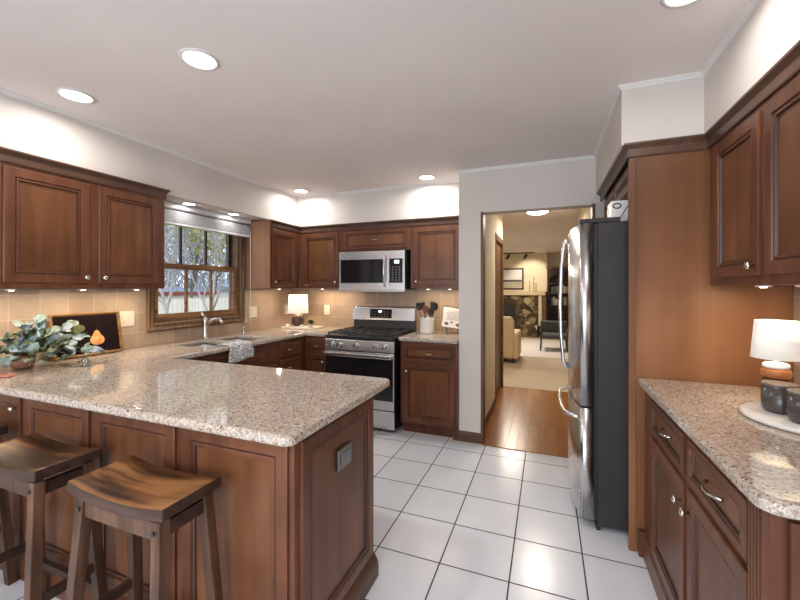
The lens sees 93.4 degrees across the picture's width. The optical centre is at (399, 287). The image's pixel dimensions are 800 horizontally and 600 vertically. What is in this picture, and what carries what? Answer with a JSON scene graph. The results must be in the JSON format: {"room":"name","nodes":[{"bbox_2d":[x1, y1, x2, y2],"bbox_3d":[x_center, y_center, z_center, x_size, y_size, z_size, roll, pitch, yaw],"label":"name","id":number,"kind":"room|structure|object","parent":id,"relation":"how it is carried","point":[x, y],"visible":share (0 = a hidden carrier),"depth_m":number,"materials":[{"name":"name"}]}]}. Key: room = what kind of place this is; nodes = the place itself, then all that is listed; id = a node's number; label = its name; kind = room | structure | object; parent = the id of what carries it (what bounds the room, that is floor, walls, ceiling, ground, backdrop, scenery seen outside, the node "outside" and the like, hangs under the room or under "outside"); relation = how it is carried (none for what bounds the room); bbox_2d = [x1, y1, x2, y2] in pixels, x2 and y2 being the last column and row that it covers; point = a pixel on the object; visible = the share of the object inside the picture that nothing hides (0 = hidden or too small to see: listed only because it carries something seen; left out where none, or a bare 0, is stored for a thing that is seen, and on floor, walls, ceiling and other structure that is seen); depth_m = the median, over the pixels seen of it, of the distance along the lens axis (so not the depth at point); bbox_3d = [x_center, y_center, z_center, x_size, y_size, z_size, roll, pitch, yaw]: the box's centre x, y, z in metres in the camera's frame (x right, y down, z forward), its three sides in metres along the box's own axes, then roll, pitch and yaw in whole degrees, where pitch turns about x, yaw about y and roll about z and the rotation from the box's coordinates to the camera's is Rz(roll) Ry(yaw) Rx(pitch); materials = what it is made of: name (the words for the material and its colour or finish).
{"room":"kitchen","nodes":[
{"label":"kitchen","id":0,"kind":"room"},
{"bbox_2d":[0,224,293,367],"bbox_3d":[-2.562,0.160,1.841,0.128,2.440,6.570,0,0,21],"label":"wall","id":1,"kind":"structure","parent":0,"point":[19,305],"depth_m":2.89,"materials":[{"name":"tile"}]},
{"bbox_2d":[0,161,163,288],"bbox_3d":[-2.068,-0.349,2.430,0.365,0.708,0.955,0,0,21],"label":"upper cabinet","id":2,"kind":"object","parent":1,"relation":"attached to","point":[57,231],"visible":1,"depth_m":2.28,"materials":[{"name":"brown wood"}]},
{"bbox_2d":[119,311,133,326],"bbox_3d":[-2.084,0.235,2.876,0.010,0.118,0.115,0,0,21],"label":"wall outlet","id":3,"kind":"object","parent":1,"relation":"attached to","point":[126,317],"visible":0.84,"depth_m":2.87,"materials":[{"name":"beige plastic"}]},
{"bbox_2d":[121,314,125,323],"bbox_3d":[-2.090,0.235,2.852,0.003,0.068,0.032,0,0,21],"label":"socket","id":4,"kind":"object","parent":3,"relation":"attached to","point":[123,316],"depth_m":2.85,"materials":[{"name":"beige plastic"}]},
{"bbox_2d":[146,207,244,331],"bbox_3d":[-1.893,-0.168,3.527,0.150,1.045,1.047,0,0,21],"label":"window","id":5,"kind":"structure","parent":1,"relation":"in","point":[235,245],"depth_m":3.64,"materials":[{"name":"brown wood"}]},
{"bbox_2d":[164,201,250,324],"bbox_3d":[-1.791,-0.162,3.481,0.071,1.104,1.085,0,0,21],"label":"window blind","id":6,"kind":"object","parent":5,"relation":"attached to","point":[171,217],"visible":0.7,"depth_m":3.47,"materials":[{"name":"white plastic"}]},
{"bbox_2d":[249,306,256,317],"bbox_3d":[-1.602,0.260,4.113,0.010,0.118,0.115,0,0,21],"label":"wall outlet","id":7,"kind":"object","parent":1,"relation":"attached to","point":[253,308],"visible":0.88,"depth_m":4.12,"materials":[{"name":"beige plastic"}]},
{"bbox_2d":[246,220,299,287],"bbox_3d":[-1.384,-0.349,4.183,0.365,0.708,0.505,0,0,21],"label":"upper cabinet","id":8,"kind":"object","parent":1,"relation":"attached to","point":[275,252],"visible":0.94,"depth_m":3.98,"materials":[{"name":"brown wood"}]},
{"bbox_2d":[0,93,296,225],"bbox_3d":[-2.393,-0.889,1.722,0.290,0.342,6.470,0,0,21],"label":"soffit","id":9,"kind":"structure","parent":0,"point":[25,127],"depth_m":2.66,"materials":[{"name":"paint"}]},
{"bbox_2d":[0,146,170,199],"bbox_3d":[-2.257,-0.700,1.963,0.352,0.070,2.018,0,0,21],"label":"trim","id":10,"kind":"structure","parent":9,"relation":"attached to","point":[7,155],"depth_m":2.28,"materials":[{"name":"brown wood"}]},
{"bbox_2d":[181,202,196,205],"bbox_3d":[-1.790,-0.713,3.199,0.120,0.008,0.120,0,0,21],"label":"recessed light","id":11,"kind":"object","parent":9,"relation":"in","point":[183,203],"visible":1,"depth_m":3.19,"materials":[{"name":"white"}]},
{"bbox_2d":[0,333,657,599],"bbox_3d":[0.848,1.427,4.928,8.000,0.106,15.000,0,0,21],"label":"floor","id":12,"kind":"structure","parent":0,"point":[454,520],"depth_m":2.26,"materials":[{"name":"tile"}]},
{"bbox_2d":[0,425,17,585],"bbox_3d":[-2.071,1.010,1.737,0.482,0.743,0.272,0,0,21],"label":"bar stool","id":13,"kind":"object","parent":12,"relation":"on","point":[9,567],"visible":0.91,"depth_m":1.75,"materials":[{"name":"brown wood"}]},
{"bbox_2d":[0,432,107,599],"bbox_3d":[-1.442,1.010,1.492,0.482,0.743,0.272,0,0,21],"label":"bar stool","id":14,"kind":"object","parent":12,"relation":"on","point":[25,461],"visible":0.98,"depth_m":1.42,"materials":[{"name":"brown wood"}]},
{"bbox_2d":[65,455,222,599],"bbox_3d":[-0.854,1.010,1.265,0.482,0.743,0.272,0,0,21],"label":"bar stool","id":15,"kind":"object","parent":12,"relation":"on","point":[134,495],"visible":1,"depth_m":1.24,"materials":[{"name":"brown wood"}]},
{"bbox_2d":[0,394,378,599],"bbox_3d":[-1.259,0.943,1.910,2.226,0.874,0.656,0,0,21],"label":"base cabinet","id":16,"kind":"object","parent":12,"relation":"on","point":[295,522],"visible":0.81,"depth_m":1.44,"materials":[{"name":"brown wood"}]},
{"bbox_2d":[0,326,389,446],"bbox_3d":[-0.845,0.485,2.975,2.246,0.038,2.993,0,0,21],"label":"countertop","id":17,"kind":"structure","parent":16,"relation":"on","point":[158,384],"depth_m":1.73,"materials":[{"name":"beige stone"}]},
{"bbox_2d":[0,374,15,376],"bbox_3d":[-2.084,0.459,1.977,0.100,0.012,0.040,0,0,-2],"label":"dish","id":18,"kind":"object","parent":17,"relation":"on","point":[1,375],"visible":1,"depth_m":1.97,"materials":[{"name":"ceramic"}]},
{"bbox_2d":[0,314,106,369],"bbox_3d":[-2.057,0.309,2.176,0.393,0.311,0.582,0,0,21],"label":"eucalyptus arrangement","id":19,"kind":"object","parent":17,"relation":"on","point":[39,338],"visible":1,"depth_m":2.19,"materials":[{"name":"plant"}]},
{"bbox_2d":[48,311,123,360],"bbox_3d":[-2.144,0.317,2.596,0.072,0.293,0.425,0,0,21],"label":"framed picture","id":20,"kind":"object","parent":17,"relation":"on","point":[104,330],"visible":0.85,"depth_m":2.64,"materials":[{"name":"brown wood"}]},
{"bbox_2d":[201,312,223,339],"bbox_3d":[-1.698,0.344,3.433,0.218,0.245,0.064,0,0,4],"label":"kitchen faucet","id":21,"kind":"object","parent":17,"relation":"on","point":[206,322],"visible":1,"depth_m":3.42,"materials":[{"name":"silver metal"}]},
{"bbox_2d":[190,339,250,347],"bbox_3d":[-1.552,0.598,3.342,0.420,0.185,0.720,0,0,21],"label":"sink","id":22,"kind":"object","parent":17,"relation":"in","point":[202,345],"visible":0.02,"depth_m":3.37,"materials":[{"name":"metal"}]},
{"bbox_2d":[217,341,253,362],"bbox_3d":[-1.366,0.528,3.127,0.150,0.148,0.271,0,0,21],"label":"dish towel","id":23,"kind":"object","parent":17,"relation":"on","point":[239,350],"visible":0.99,"depth_m":3.09,"materials":[{"name":"grey fabric"}]},
{"bbox_2d":[281,325,323,329],"bbox_3d":[-1.130,0.454,4.369,0.440,0.022,0.220,0,0,21],"label":"serving tray","id":24,"kind":"object","parent":17,"relation":"on","point":[306,327],"visible":0.94,"depth_m":4.29,"materials":[{"name":"stone"}]},
{"bbox_2d":[288,294,308,325],"bbox_3d":[-1.193,0.259,4.415,0.236,0.368,0.236,0,0,21],"label":"table lamp","id":25,"kind":"object","parent":24,"relation":"on","point":[297,303],"visible":0.98,"depth_m":4.33,"materials":[{"name":"brown ceramic"}]},
{"bbox_2d":[342,452,345,463],"bbox_3d":[-0.227,0.686,1.523,0.004,0.038,0.026,0,0,21],"label":"socket","id":26,"kind":"object","parent":16,"relation":"attached to","point":[343,453],"depth_m":1.52,"materials":[{"name":"grey plastic"}]},
{"bbox_2d":[337,441,351,471],"bbox_3d":[-0.227,0.686,1.540,0.010,0.083,0.110,0,0,21],"label":"outlet","id":27,"kind":"object","parent":16,"relation":"attached to","point":[344,449],"depth_m":1.53,"materials":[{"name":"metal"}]},
{"bbox_2d":[346,449,349,459],"bbox_3d":[-0.215,0.686,1.554,0.004,0.038,0.026,0,0,21],"label":"socket","id":28,"kind":"object","parent":16,"relation":"attached to","point":[347,450],"depth_m":1.55,"materials":[{"name":"grey plastic"}]},
{"bbox_2d":[188,341,277,367],"bbox_3d":[-1.624,0.943,3.183,0.641,0.874,1.090,0,0,21],"label":"base cabinet","id":29,"kind":"object","parent":12,"relation":"on","point":[265,355],"visible":0.12,"depth_m":3.35,"materials":[{"name":"brown wood"}]},
{"bbox_2d":[232,336,303,369],"bbox_3d":[-1.352,0.943,3.892,0.634,0.874,0.425,0,0,21],"label":"base cabinet","id":30,"kind":"object","parent":12,"relation":"on","point":[290,351],"visible":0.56,"depth_m":3.78,"materials":[{"name":"brown wood"}]},
{"bbox_2d":[305,336,325,371],"bbox_3d":[-0.775,0.943,4.200,0.282,0.874,0.641,0,0,21],"label":"base cabinet","id":31,"kind":"object","parent":12,"relation":"on","point":[314,345],"visible":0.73,"depth_m":3.94,"materials":[{"name":"brown wood"}]},
{"bbox_2d":[323,306,415,430],"bbox_3d":[-0.302,0.794,3.959,0.760,1.172,0.703,0,0,21],"label":"gas range","id":32,"kind":"object","parent":12,"relation":"on","point":[371,347],"visible":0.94,"depth_m":3.69,"materials":[{"name":"silver metal"}]},
{"bbox_2d":[331,337,402,429],"bbox_3d":[-0.286,0.922,4.002,0.750,0.855,0.610,0,0,21],"label":"oven","id":33,"kind":"object","parent":32,"relation":"in","point":[397,344],"depth_m":3.64,"materials":[{"name":"silver metal"}]},
{"bbox_2d":[325,330,415,339],"bbox_3d":[-0.292,0.484,3.986,0.760,0.019,0.644,0,0,21],"label":"cooktop","id":34,"kind":"object","parent":32,"relation":"in","point":[335,335],"depth_m":3.77,"materials":[{"name":"black metal"}]},
{"bbox_2d":[401,341,458,437],"bbox_3d":[0.365,0.943,3.755,0.552,0.874,0.641,0,0,21],"label":"base cabinet","id":35,"kind":"object","parent":12,"relation":"on","point":[429,371],"visible":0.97,"depth_m":3.49,"materials":[{"name":"brown wood"}]},
{"bbox_2d":[398,330,458,343],"bbox_3d":[0.362,0.485,3.772,0.570,0.038,0.631,0,0,21],"label":"countertop","id":36,"kind":"structure","parent":35,"relation":"on","point":[437,336],"depth_m":3.55,"materials":[{"name":"beige stone"}]},
{"bbox_2d":[420,317,433,333],"bbox_3d":[0.278,0.385,3.884,0.148,0.160,0.148,0,0,21],"label":"utensil crock","id":37,"kind":"object","parent":36,"relation":"on","point":[426,324],"visible":0.93,"depth_m":3.82,"materials":[{"name":"white ceramic"}]},
{"bbox_2d":[416,302,421,317],"bbox_3d":[0.211,0.293,3.900,0.104,0.289,0.018,0,0,21],"label":"spoon","id":38,"kind":"object","parent":37,"relation":"in","point":[418,305],"visible":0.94,"depth_m":3.91,"materials":[{"name":"black plastic"}]},
{"bbox_2d":[416,302,421,309],"bbox_3d":[0.195,0.191,3.907,0.069,0.085,0.017,0,0,21],"label":"bowl","id":39,"kind":"object","parent":38,"relation":"on","point":[418,305],"depth_m":3.91,"materials":[{"name":"black plastic"}]},
{"bbox_2d":[423,305,428,317],"bbox_3d":[0.265,0.306,3.860,0.067,0.260,0.023,0,0,21],"label":"spoon","id":40,"kind":"object","parent":37,"relation":"in","point":[425,308],"visible":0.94,"depth_m":3.86,"materials":[{"name":"brown wood"}]},
{"bbox_2d":[423,305,428,313],"bbox_3d":[0.264,0.221,3.858,0.067,0.088,0.019,0,0,21],"label":"bowl","id":41,"kind":"object","parent":40,"relation":"on","point":[425,308],"depth_m":3.86,"materials":[{"name":"brown wood"}]},
{"bbox_2d":[428,308,433,317],"bbox_3d":[0.311,0.318,3.829,0.083,0.239,0.019,0,0,21],"label":"spoon","id":42,"kind":"object","parent":37,"relation":"in","point":[431,310],"visible":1,"depth_m":3.83,"materials":[{"name":"black plastic"}]},
{"bbox_2d":[432,303,437,317],"bbox_3d":[0.342,0.293,3.855,0.106,0.289,0.018,0,0,21],"label":"spoon","id":43,"kind":"object","parent":37,"relation":"in","point":[434,305],"visible":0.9,"depth_m":3.85,"materials":[{"name":"black plastic"}]},
{"bbox_2d":[432,303,437,310],"bbox_3d":[0.359,0.191,3.848,0.069,0.085,0.017,0,0,21],"label":"bowl","id":44,"kind":"object","parent":43,"relation":"on","point":[435,306],"depth_m":3.85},
{"bbox_3d":[0.532,0.363,3.821,0.126,0.203,0.174,0,0,3],"label":"cookbook stand","id":45,"kind":"object","parent":36,"relation":"on","visible":0},
{"bbox_2d":[441,306,458,328],"bbox_3d":[0.543,0.301,3.816,0.258,0.242,0.102,0,0,3],"label":"open cookbook","id":46,"kind":"object","parent":45,"relation":"on","point":[450,318],"visible":0.66,"depth_m":3.81,"materials":[{"name":"paper"}]},
{"bbox_2d":[503,316,520,362],"bbox_3d":[1.821,0.952,7.367,1.000,0.845,0.850,0,0,21],"label":"armchair","id":47,"kind":"object","parent":12,"relation":"on","point":[511,336],"visible":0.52,"depth_m":6.87,"materials":[{"name":"beige fabric"}]},
{"bbox_2d":[503,316,512,319],"bbox_3d":[1.730,0.651,7.080,0.760,0.245,0.210,0,0,21],"label":"cushion","id":48,"kind":"object","parent":47,"relation":"on","point":[504,317],"depth_m":6.90,"materials":[{"name":"beige fabric"}]},
{"bbox_2d":[503,291,545,337],"bbox_3d":[2.947,0.742,11.371,2.730,1.264,1.230,0,0,21],"label":"stone fireplace","id":49,"kind":"object","parent":12,"relation":"on","point":[527,309],"visible":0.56,"depth_m":10.88,"materials":[{"name":"brown stone"}]},
{"bbox_2d":[482,443,567,457],"bbox_3d":[1.142,1.377,3.161,0.888,0.006,0.030,0,0,21],"label":"trim","id":50,"kind":"structure","parent":12,"relation":"on","point":[484,444],"depth_m":3.19,"materials":[{"name":"brown wood"}]},
{"bbox_2d":[519,339,567,359],"bbox_3d":[3.221,1.369,8.672,2.900,0.010,2.700,0,0,21],"label":"area rug","id":51,"kind":"object","parent":12,"relation":"on","point":[550,349],"visible":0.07,"depth_m":8.36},
{"bbox_2d":[540,320,567,351],"bbox_3d":[3.400,1.053,8.333,0.576,0.622,0.562,0,0,21],"label":"accent chair","id":52,"kind":"object","parent":51,"relation":"on","point":[552,327],"visible":0.95,"depth_m":8.45,"materials":[{"name":"grey fabric"}]},
{"bbox_2d":[546,266,567,332],"bbox_3d":[5.042,0.367,11.005,1.460,2.014,0.410,0,0,21],"label":"bookcase","id":53,"kind":"object","parent":12,"relation":"on","point":[552,271],"visible":0.34,"depth_m":11.24,"materials":[{"name":"brown wood"}]},
{"bbox_2d":[558,217,627,531],"bbox_3d":[1.532,0.491,2.454,0.933,1.778,0.885,0,0,21],"label":"refrigerator","id":54,"kind":"object","parent":12,"relation":"on","point":[597,364],"visible":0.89,"depth_m":2.15,"materials":[{"name":"grey metal"}]},
{"bbox_2d":[607,200,627,220],"bbox_3d":[1.401,-0.442,2.219,0.301,0.135,0.147,0,0,21],"label":"storage box","id":55,"kind":"object","parent":54,"relation":"on","point":[615,208],"visible":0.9,"depth_m":2.19,"materials":[{"name":"white ceramic"}]},
{"bbox_2d":[628,147,794,551],"bbox_3d":[1.520,0.330,1.874,0.667,2.100,0.028,0,0,21],"label":"panel","id":56,"kind":"object","parent":12,"relation":"on","point":[682,327],"visible":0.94,"depth_m":1.91,"materials":[{"name":"brown wood"}]},
{"bbox_2d":[638,391,799,599],"bbox_3d":[1.302,0.943,1.297,0.626,0.874,1.192,0,0,21],"label":"base cabinet","id":57,"kind":"object","parent":12,"relation":"on","point":[702,538],"visible":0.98,"depth_m":1.21,"materials":[{"name":"brown wood"}]},
{"bbox_2d":[638,378,799,519],"bbox_3d":[1.308,0.485,1.288,0.621,0.038,1.217,0,0,21],"label":"countertop","id":58,"kind":"structure","parent":57,"relation":"on","point":[762,461],"depth_m":1.17,"materials":[{"name":"beige stone"}]},
{"bbox_2d":[739,401,799,433],"bbox_3d":[1.430,0.456,1.294,0.396,0.018,0.396,0,0,21],"label":"round tray","id":59,"kind":"object","parent":58,"relation":"on","point":[755,411],"visible":0.71,"depth_m":1.31,"materials":[{"name":"white ceramic"}]},
{"bbox_2d":[750,319,799,381],"bbox_3d":[1.449,0.285,1.453,0.148,0.320,0.148,0,0,21],"label":"table lamp","id":60,"kind":"object","parent":59,"relation":"on","point":[775,340],"visible":0.71,"depth_m":1.42,"materials":[{"name":"brown ceramic"}]},
{"bbox_2d":[760,380,799,414],"bbox_3d":[1.370,0.394,1.360,0.101,0.102,0.101,0,0,21],"label":"candle jar","id":61,"kind":"object","parent":59,"relation":"on","point":[772,392],"visible":0.75,"depth_m":1.34,"materials":[{"name":"ceramic"}]},
{"bbox_2d":[786,388,799,423],"bbox_3d":[1.346,0.394,1.244,0.101,0.102,0.101,0,0,21],"label":"candle jar","id":62,"kind":"object","parent":59,"relation":"on","point":[792,394],"visible":1,"depth_m":1.25,"materials":[{"name":"ceramic"}]},
{"bbox_2d":[0,0,750,252],"bbox_3d":[1.780,-1.110,4.565,6.200,0.100,15.000,0,0,21],"label":"ceiling","id":63,"kind":"structure","parent":0,"point":[314,96],"depth_m":1.85,"materials":[{"name":"paint"}]},
{"bbox_2d":[55,87,95,103],"bbox_3d":[-1.783,-1.055,2.075,0.170,0.008,0.170,0,0,21],"label":"recessed light","id":64,"kind":"object","parent":63,"relation":"in","point":[75,95],"visible":1,"depth_m":2.07,"materials":[{"name":"white"}]},
{"bbox_2d":[178,48,219,70],"bbox_3d":[-0.929,-1.055,1.747,0.170,0.008,0.170,0,0,21],"label":"recessed light","id":65,"kind":"object","parent":63,"relation":"in","point":[196,58],"visible":1,"depth_m":1.74,"materials":[{"name":"white"}]},
{"bbox_2d":[293,189,308,192],"bbox_3d":[-1.079,-1.055,4.113,0.170,0.008,0.170,0,0,21],"label":"recessed light","id":66,"kind":"object","parent":63,"relation":"in","point":[294,190],"visible":1,"depth_m":4.11,"materials":[{"name":"white"}]},
{"bbox_2d":[418,174,435,179],"bbox_3d":[0.256,-1.055,3.603,0.170,0.008,0.170,0,0,21],"label":"recessed light","id":67,"kind":"object","parent":63,"relation":"in","point":[427,176],"visible":1,"depth_m":3.60,"materials":[{"name":"white glass"}]},
{"bbox_2d":[503,252,533,259],"bbox_3d":[3.295,-0.961,11.395,1.420,0.196,0.158,0,0,21],"label":"track light","id":68,"kind":"object","parent":63,"relation":"attached to","point":[526,255],"visible":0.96,"depth_m":11.26,"materials":[{"name":"metal"}]},
{"bbox_2d":[526,210,549,214],"bbox_3d":[1.886,-1.032,5.168,0.310,0.054,0.310,0,0,21],"label":"flush ceiling light","id":69,"kind":"object","parent":63,"relation":"attached to","point":[535,212],"visible":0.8,"depth_m":5.11,"materials":[{"name":"white glass"}]},
{"bbox_2d":[660,0,698,8],"bbox_3d":[1.026,-1.055,1.339,0.170,0.008,0.170,0,0,21],"label":"recessed light","id":70,"kind":"object","parent":63,"relation":"in","point":[671,4],"visible":1,"depth_m":1.40,"materials":[{"name":"white"}]},
{"bbox_2d":[293,288,458,369],"bbox_3d":[-0.281,0.160,4.420,2.265,2.440,0.108,0,0,21],"label":"wall","id":71,"kind":"structure","parent":0,"point":[341,303],"depth_m":4.43,"materials":[{"name":"tile"}]},
{"bbox_2d":[300,231,341,287],"bbox_3d":[-0.850,-0.349,4.394,0.556,0.708,0.351,0,0,21],"label":"upper cabinet","id":72,"kind":"object","parent":71,"relation":"attached to","point":[319,251],"visible":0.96,"depth_m":4.27,"materials":[{"name":"brown wood"}]},
{"bbox_2d":[324,305,329,314],"bbox_3d":[-0.892,0.265,4.594,0.078,0.118,0.010,0,0,21],"label":"wall outlet","id":73,"kind":"object","parent":71,"relation":"attached to","point":[326,307],"visible":1,"depth_m":4.59,"materials":[{"name":"beige plastic"}]},
{"bbox_2d":[342,226,410,251],"bbox_3d":[-0.215,-0.549,4.150,0.800,0.308,0.344,0,0,21],"label":"upper cabinet","id":74,"kind":"object","parent":71,"relation":"attached to","point":[392,238],"visible":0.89,"depth_m":4.01,"materials":[{"name":"brown wood"}]},
{"bbox_2d":[270,215,458,232],"bbox_3d":[-0.357,-0.670,3.783,1.919,0.070,0.506,0,0,21],"label":"trim","id":75,"kind":"structure","parent":74,"relation":"attached to","point":[446,219],"depth_m":4.00,"materials":[{"name":"brown wood"}]},
{"bbox_2d":[339,250,416,291],"bbox_3d":[-0.247,-0.175,4.101,0.760,0.422,0.438,0,0,21],"label":"microwave oven","id":76,"kind":"object","parent":74,"relation":"attached to","point":[390,270],"visible":0.99,"depth_m":3.93,"materials":[{"name":"silver metal"}]},
{"bbox_2d":[411,223,458,288],"bbox_3d":[0.418,-0.349,3.899,0.558,0.708,0.351,0,0,21],"label":"upper cabinet","id":77,"kind":"object","parent":71,"relation":"attached to","point":[434,248],"visible":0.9,"depth_m":3.77,"materials":[{"name":"brown wood"}]},
{"bbox_2d":[297,182,458,226],"bbox_3d":[-0.224,-0.882,4.182,1.965,0.355,0.310,0,0,21],"label":"wall","id":78,"kind":"structure","parent":0,"point":[441,200],"depth_m":4.00,"materials":[{"name":"paint"}]},
{"bbox_2d":[485,214,502,417],"bbox_3d":[1.034,0.160,4.379,0.105,2.440,1.930,0,0,21],"label":"wall","id":79,"kind":"structure","parent":0,"point":[494,222],"depth_m":4.12,"materials":[{"name":"beige paint"}]},
{"bbox_2d":[485,397,495,427],"bbox_3d":[0.940,1.338,3.980,0.010,0.076,1.100,0,0,21],"label":"baseboard","id":80,"kind":"structure","parent":79,"relation":"attached to","point":[490,411],"depth_m":4.05,"materials":[{"name":"brown wood"}]},
{"bbox_2d":[496,242,499,394],"bbox_3d":[1.252,0.390,4.889,0.020,1.960,0.700,0,0,21],"label":"door","id":81,"kind":"structure","parent":79,"relation":"in","point":[497,244],"depth_m":4.91,"materials":[{"name":"brown wood"}]},
{"bbox_2d":[495,233,502,396],"bbox_3d":[1.242,0.360,4.904,0.112,2.040,0.840,0,0,21],"label":"trim","id":82,"kind":"structure","parent":79,"relation":"attached to","point":[498,239],"depth_m":5.20,"materials":[{"name":"brown wood"}]},
{"bbox_2d":[481,202,594,442],"bbox_3d":[1.161,0.346,3.236,0.908,2.067,0.126,0,0,21],"label":"door frame","id":83,"kind":"structure","parent":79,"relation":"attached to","point":[593,205],"depth_m":3.34,"materials":[{"name":"brown wood"}]},
{"bbox_2d":[503,252,546,291],"bbox_3d":[2.932,-0.477,11.925,3.200,1.165,0.250,0,0,21],"label":"wall","id":84,"kind":"structure","parent":0,"point":[534,265],"depth_m":11.38,"materials":[{"name":"beige paint"}]},
{"bbox_2d":[503,268,523,289],"bbox_3d":[3.300,-0.280,11.629,0.980,0.660,0.024,0,0,21],"label":"framed picture","id":85,"kind":"object","parent":84,"relation":"attached to","point":[513,278],"visible":0.64,"depth_m":11.55,"materials":[{"name":"paper"}]},
{"bbox_2d":[459,158,607,432],"bbox_3d":[1.446,0.160,3.123,1.915,2.440,0.110,0,0,21],"label":"wall","id":86,"kind":"structure","parent":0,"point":[570,182],"depth_m":3.35,"materials":[{"name":"paint"}]},
{"bbox_2d":[457,430,480,443],"bbox_3d":[0.617,1.335,3.379,0.215,0.090,0.016,0,0,21],"label":"baseboard","id":87,"kind":"structure","parent":86,"relation":"attached to","point":[466,436],"depth_m":3.37,"materials":[{"name":"brown wood"}]},
{"bbox_2d":[508,252,567,332],"bbox_3d":[3.555,0.160,11.870,8.000,2.440,0.100,0,0,21],"label":"wall","id":88,"kind":"structure","parent":0,"point":[553,259],"depth_m":11.39,"materials":[{"name":"beige paint"}]},
{"bbox_2d":[578,208,590,224],"bbox_3d":[2.162,0.160,4.250,0.100,2.440,2.510,0,0,21],"label":"wall","id":89,"kind":"structure","parent":0,"point":[585,213],"depth_m":4.53,"materials":[{"name":"beige paint"}]},
{"bbox_2d":[604,163,627,217],"bbox_3d":[1.716,-0.623,2.382,0.632,0.195,1.055,0,0,21],"label":"upper cabinet","id":90,"kind":"object","parent":89,"relation":"attached to","point":[619,190],"visible":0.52,"depth_m":2.36,"materials":[{"name":"brown wood"}]},
{"bbox_2d":[596,0,799,193],"bbox_3d":[0.828,-0.905,0.149,0.705,0.310,5.880,0,0,21],"label":"soffit","id":91,"kind":"structure","parent":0,"point":[772,29],"depth_m":1.83,"materials":[{"name":"paint"}]},
{"bbox_2d":[0,0,760,198],"bbox_3d":[-0.716,-1.048,0.902,3.430,0.023,6.160,0,0,21],"label":"trim","id":92,"kind":"structure","parent":91,"relation":"attached to","point":[753,4],"depth_m":2.38,"materials":[{"name":"white paint"}]},
{"bbox_2d":[598,40,799,201],"bbox_3d":[1.207,-0.721,1.555,0.367,0.070,2.975,0,0,21],"label":"trim","id":93,"kind":"structure","parent":91,"relation":"attached to","point":[788,65],"depth_m":1.69,"materials":[{"name":"brown wood"}]},
{"bbox_3d":[1.221,0.160,0.050,0.100,2.440,5.980,0,0,21],"label":"wall","id":94,"kind":"structure","parent":0,"visible":0},
{"bbox_2d":[794,286,799,385],"bbox_3d":[1.608,0.228,1.190,0.008,0.476,1.185,0,0,21],"label":"backsplash","id":95,"kind":"structure","parent":94,"relation":"attached to","point":[796,289],"depth_m":1.72,"materials":[{"name":"tile"}]},
{"bbox_2d":[711,71,799,285],"bbox_3d":[1.482,-0.366,1.360,0.365,0.708,0.930,0,0,21],"label":"upper cabinet","id":96,"kind":"object","parent":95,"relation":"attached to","point":[755,166],"visible":0.97,"depth_m":1.40,"materials":[{"name":"brown wood"}]},
{"bbox_2d":[755,285,772,287],"bbox_3d":[1.550,-0.006,1.607,0.056,0.010,0.056,0,0,21],"label":"puck light","id":97,"kind":"object","parent":96,"relation":"attached to","point":[760,286],"visible":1,"depth_m":1.59,"materials":[{"name":"beige plastic"}]},
{"label":"outside","id":98,"kind":"structure","parent":0,"visible":0},
{"bbox_3d":[-22.362,1.930,30.186,56.400,0.100,80.000,0,0,21],"label":"ground","id":99,"kind":"structure","parent":98,"visible":0},
{"bbox_2d":[158,224,210,313],"bbox_3d":[-6.330,-0.723,8.797,4.761,5.226,5.069,0,0,-17],"label":"tree","id":100,"kind":"object","parent":99,"relation":"on","point":[173,243],"visible":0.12,"depth_m":9.15,"materials":[{"name":"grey plant"}]},
{"bbox_2d":[158,287,216,299],"bbox_3d":[-12.739,0.905,15.432,5.350,1.950,7.900,0,0,21],"label":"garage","id":101,"kind":"structure","parent":99,"relation":"on","point":[180,295],"depth_m":16.99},
{"bbox_2d":[158,298,228,313],"bbox_3d":[-6.560,1.105,13.291,0.120,1.550,14.000,0,0,21],"label":"fence","id":102,"kind":"object","parent":99,"relation":"on","point":[176,305],"visible":0.05,"depth_m":12.38,"materials":[{"name":"white wood"}]},
{"bbox_2d":[166,226,220,284],"bbox_3d":[-15.291,-1.972,25.967,6.631,7.721,4.346,0,0,-43],"label":"tree","id":103,"kind":"object","parent":99,"relation":"on","point":[166,226],"visible":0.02,"depth_m":25.76,"materials":[{"name":"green plant"}]},
{"bbox_2d":[164,224,225,310],"bbox_3d":[-4.026,-0.415,8.700,3.340,4.608,3.794,0,0,-8],"label":"tree","id":104,"kind":"object","parent":99,"relation":"on","point":[217,243],"visible":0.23,"depth_m":8.53,"materials":[{"name":"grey plant"}]},
{"bbox_2d":[166,227,224,297],"bbox_3d":[-7.500,-1.171,13.871,4.267,6.115,4.719,0,0,15],"label":"tree","id":105,"kind":"object","parent":99,"relation":"on","point":[194,272],"visible":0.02,"depth_m":13.56,"materials":[{"name":"grey plant"}]},
{"bbox_2d":[164,225,228,287],"bbox_3d":[-14.821,-2.216,25.834,11.743,8.191,7.790,0,0,-30],"label":"woodland","id":106,"kind":"object","parent":99,"relation":"on","point":[202,281],"visible":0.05,"depth_m":25.00,"materials":[{"name":"plant"}]},
{"bbox_2d":[184,233,225,297],"bbox_3d":[-10.067,-2.848,21.530,8.264,9.504,5.351,0,0,-40],"label":"tree","id":107,"kind":"object","parent":99,"relation":"on","point":[208,264],"visible":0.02,"depth_m":21.30,"materials":[{"name":"grey plant"}]},
{"bbox_2d":[195,284,228,297],"bbox_3d":[-9.607,0.805,26.286,5.300,2.150,8.400,0,0,21],"label":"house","id":108,"kind":"structure","parent":99,"relation":"on","point":[223,294],"depth_m":22.32,"materials":[{"name":"white"}]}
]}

